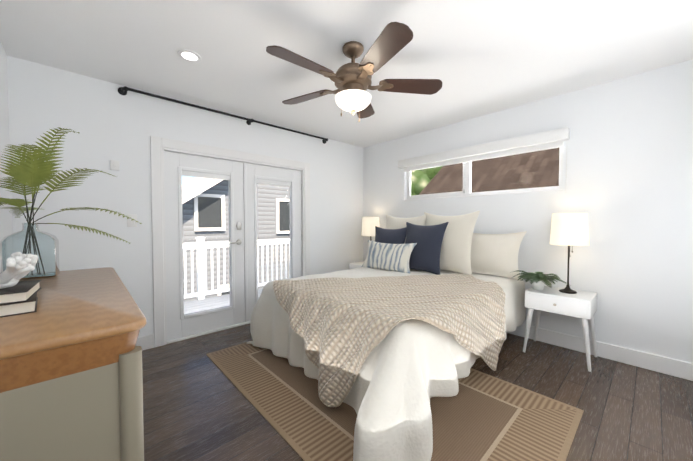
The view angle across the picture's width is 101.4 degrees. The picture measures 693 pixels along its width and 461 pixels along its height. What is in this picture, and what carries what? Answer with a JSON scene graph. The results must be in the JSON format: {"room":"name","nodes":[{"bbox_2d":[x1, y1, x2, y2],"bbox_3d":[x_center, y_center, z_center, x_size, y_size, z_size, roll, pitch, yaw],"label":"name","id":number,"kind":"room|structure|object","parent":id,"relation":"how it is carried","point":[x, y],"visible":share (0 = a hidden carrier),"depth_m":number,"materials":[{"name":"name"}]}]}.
{"room":"bedroom","nodes":[
{"label":"bedroom","id":0,"kind":"room"},
{"bbox_2d":[0,42,12,273],"bbox_3d":[-1.300,-0.032,0.706,0.160,2.440,4.040,-1,2,-43],"label":"wall","id":1,"kind":"structure","parent":0,"point":[5,222],"depth_m":1.97,"materials":[{"name":"white paint"}]},
{"bbox_2d":[7,56,362,336],"bbox_3d":[-1.109,-0.110,3.525,3.950,2.440,0.160,-1,2,-43],"label":"wall","id":2,"kind":"structure","parent":0,"point":[107,121],"depth_m":2.57,"materials":[{"name":"white paint"}]},
{"bbox_2d":[110,160,119,170],"bbox_3d":[-2.053,-0.577,2.514,0.064,0.084,0.021,-1,2,-43],"label":"sensor","id":3,"kind":"object","parent":2,"relation":"attached to","point":[114,165],"visible":1,"depth_m":2.51,"materials":[{"name":"white plastic"}]},
{"bbox_2d":[127,214,136,226],"bbox_3d":[-1.972,-0.090,2.610,0.072,0.116,0.011,-1,2,-43],"label":"light switch","id":4,"kind":"object","parent":2,"relation":"attached to","point":[132,223],"visible":1,"depth_m":2.61,"materials":[{"name":"white plastic"}]},
{"bbox_2d":[136,334,153,350],"bbox_3d":[-2.167,1.073,2.455,0.840,0.135,0.020,-1,2,-43],"label":"baseboard","id":5,"kind":"structure","parent":2,"relation":"attached to","point":[146,342],"depth_m":2.69,"materials":[{"name":"white wood"}]},
{"bbox_2d":[164,151,244,340],"bbox_3d":[-1.514,0.153,3.093,0.817,1.897,0.117,-1,2,-43],"label":"french door","id":6,"kind":"structure","parent":2,"relation":"in","point":[177,167],"depth_m":3.02,"materials":[{"name":"white wood"}]},
{"bbox_2d":[118,86,327,143],"bbox_3d":[-1.129,-1.269,3.286,2.368,0.067,0.114,-1,2,-43],"label":"curtain rod","id":7,"kind":"object","parent":2,"relation":"attached to","point":[123,90],"visible":1,"depth_m":2.95,"materials":[{"name":"black metal"}]},
{"bbox_2d":[150,136,309,346],"bbox_3d":[-1.249,0.101,3.409,1.840,2.035,0.208,-1,2,-43],"label":"door frame","id":8,"kind":"structure","parent":2,"relation":"attached to","point":[159,146],"depth_m":2.80,"materials":[{"name":"white wood"}]},
{"bbox_2d":[243,162,301,321],"bbox_3d":[-0.929,0.138,3.667,0.821,1.897,0.069,-1,2,-43],"label":"french door","id":9,"kind":"structure","parent":2,"relation":"in","point":[254,175],"depth_m":3.47,"materials":[{"name":"white wood"}]},
{"bbox_2d":[0,0,692,147],"bbox_3d":[0.150,-1.339,2.012,4.110,0.100,4.040,-1,2,-43],"label":"ceiling","id":10,"kind":"structure","parent":0,"point":[477,58],"depth_m":2.01,"materials":[{"name":"white paint"}]},
{"bbox_2d":[177,49,200,61],"bbox_3d":[-1.160,-1.288,2.096,0.156,0.006,0.156,-1,2,-43],"label":"recessed light","id":11,"kind":"object","parent":10,"relation":"in","point":[189,55],"visible":1,"depth_m":2.09,"materials":[{"name":"white plastic"}]},
{"bbox_2d":[266,22,441,121],"bbox_3d":[0.008,-1.041,1.979,1.196,0.494,1.233,-1,2,-43],"label":"ceiling fan","id":12,"kind":"object","parent":10,"relation":"hanging from","point":[352,81],"visible":1,"depth_m":1.91,"materials":[{"name":"brown wood"}]},
{"bbox_2d":[142,323,692,460],"bbox_3d":[0.150,1.200,2.082,4.110,0.100,4.040,-1,2,-43],"label":"floor","id":13,"kind":"structure","parent":0,"point":[198,405],"depth_m":1.90,"materials":[{"name":"brown wood"}]},
{"bbox_2d":[0,267,146,460],"bbox_3d":[-1.323,0.722,1.278,0.545,0.900,1.480,-1,2,-43],"label":"dresser","id":14,"kind":"object","parent":13,"relation":"on","point":[71,382],"visible":0.98,"depth_m":0.84,"materials":[{"name":"brown wood"}]},
{"bbox_2d":[0,252,40,317],"bbox_3d":[-1.247,0.176,0.993,0.238,0.208,0.302,-1,2,-43],"label":"books","id":15,"kind":"object","parent":14,"relation":"on","point":[17,297],"visible":1,"depth_m":0.97,"materials":[{"name":"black paper"}]},
{"bbox_2d":[0,127,142,278],"bbox_3d":[-1.659,-0.171,1.716,0.710,0.862,0.832,-1,2,-35],"label":"vase","id":16,"kind":"object","parent":14,"relation":"on","point":[34,169],"visible":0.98,"depth_m":1.58,"materials":[{"name":"blue glass"}]},
{"bbox_2d":[349,261,364,268],"bbox_3d":[0.325,0.799,4.331,0.415,0.581,0.492,-1,2,-43],"label":"nightstand","id":17,"kind":"object","parent":13,"relation":"on","point":[355,265],"visible":0.15,"depth_m":4.32,"materials":[{"name":"white paint"}]},
{"bbox_2d":[362,217,379,240],"bbox_3d":[0.369,0.153,4.313,0.280,0.710,0.280,-1,2,-43],"label":"table lamp","id":18,"kind":"object","parent":17,"relation":"on","point":[369,224],"visible":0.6,"depth_m":4.19,"materials":[{"name":"beige fabric"}]},
{"bbox_2d":[206,340,583,460],"bbox_3d":[0.117,1.143,2.204,1.530,0.008,2.475,-1,2,-43],"label":"rug","id":19,"kind":"object","parent":13,"relation":"on","point":[480,416],"visible":0.53,"depth_m":1.76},
{"bbox_2d":[247,211,526,460],"bbox_3d":[0.394,0.458,2.698,2.530,1.330,2.058,-1,2,-43],"label":"bed","id":20,"kind":"object","parent":19,"relation":"on","point":[398,329],"visible":1,"depth_m":2.01,"materials":[{"name":"fabric"}]},
{"bbox_2d":[273,273,505,406],"bbox_3d":[0.403,0.771,2.561,1.881,0.635,1.649,-1,2,-43],"label":"throw","id":21,"kind":"object","parent":20,"relation":"on","point":[417,333],"depth_m":1.86,"materials":[{"name":"beige fabric"}]},
{"bbox_2d":[523,286,596,371],"bbox_3d":[1.941,0.847,2.585,0.415,0.581,0.492,-1,2,-43],"label":"nightstand","id":22,"kind":"object","parent":13,"relation":"on","point":[582,305],"visible":1,"depth_m":2.48,"materials":[{"name":"white paint"}]},
{"bbox_2d":[510,270,570,289],"bbox_3d":[1.781,0.469,2.650,0.444,0.171,0.482,-1,2,-43],"label":"potted plant","id":23,"kind":"object","parent":22,"relation":"on","point":[538,280],"visible":1,"depth_m":2.61,"materials":[{"name":"green plant"}]},
{"bbox_2d":[550,213,588,293],"bbox_3d":[1.998,0.202,2.552,0.280,0.710,0.280,-1,2,-43],"label":"table lamp","id":24,"kind":"object","parent":22,"relation":"on","point":[569,229],"visible":0.98,"depth_m":2.45,"materials":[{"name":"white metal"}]},
{"bbox_2d":[363,59,692,362],"bbox_3d":[1.654,-0.105,3.329,0.160,2.440,3.880,-1,2,-43],"label":"wall","id":25,"kind":"structure","parent":0,"point":[628,182],"depth_m":2.50,"materials":[{"name":"white paint"}]},
{"bbox_2d":[404,147,562,200],"bbox_3d":[1.495,-0.656,3.439,0.102,0.504,1.848,-1,2,-43],"label":"window","id":26,"kind":"structure","parent":25,"relation":"in","point":[467,177],"depth_m":3.45,"materials":[{"name":"white"}]},
{"bbox_2d":[398,127,569,176],"bbox_3d":[1.425,-0.674,3.380,0.085,0.615,1.950,-1,2,-43],"label":"shade","id":27,"kind":"object","parent":26,"relation":"attached to","point":[552,139],"visible":1,"depth_m":3.13,"materials":[{"name":"white"}]},
{"bbox_2d":[541,311,548,315],"bbox_3d":[2.000,0.799,2.857,0.006,0.116,0.072,-1,2,-43],"label":"outlet","id":28,"kind":"object","parent":25,"relation":"attached to","point":[545,313],"visible":0.44,"depth_m":2.85,"materials":[{"name":"white plastic"}]},
{"bbox_2d":[506,324,692,380],"bbox_3d":[1.523,1.047,3.369,0.020,0.135,3.690,-1,2,-43],"label":"baseboard","id":29,"kind":"structure","parent":25,"relation":"attached to","point":[666,365],"depth_m":2.46,"materials":[{"name":"white wood"}]},
{"label":"outside","id":30,"kind":"structure","parent":0,"visible":0},
{"bbox_2d":[184,288,262,313],"bbox_3d":[-1.877,1.300,4.269,5.400,0.220,1.860,-1,2,-43],"label":"deck","id":31,"kind":"object","parent":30,"point":[203,304],"depth_m":4.59,"materials":[{"name":"white wood"}]},
{"bbox_2d":[183,237,289,299],"bbox_3d":[-2.451,0.643,4.872,5.520,1.060,0.130,-1,2,-43],"label":"railing","id":32,"kind":"object","parent":31,"relation":"on","point":[200,245],"depth_m":4.89,"materials":[{"name":"white wood"}]},
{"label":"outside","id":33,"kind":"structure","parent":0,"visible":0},
{"bbox_2d":[182,177,289,300],"bbox_3d":[-4.503,0.387,14.155,12.100,8.860,8.850,-1,2,-43],"label":"house","id":34,"kind":"structure","parent":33,"point":[215,202],"depth_m":9.17,"materials":[{"name":"white wood"}]},
{"bbox_2d":[411,166,442,194],"bbox_3d":[2.861,0.875,11.596,3.586,8.025,3.722,-1,2,-43],"label":"tree","id":35,"kind":"object","parent":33,"point":[422,175],"depth_m":10.46,"materials":[{"name":"green plant"}]},
{"bbox_2d":[419,147,559,194],"bbox_3d":[8.639,0.592,5.989,11.000,8.900,11.150,-1,2,-43],"label":"house","id":36,"kind":"structure","parent":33,"point":[504,170],"depth_m":6.27,"materials":[{"name":"brown"}]}
]}

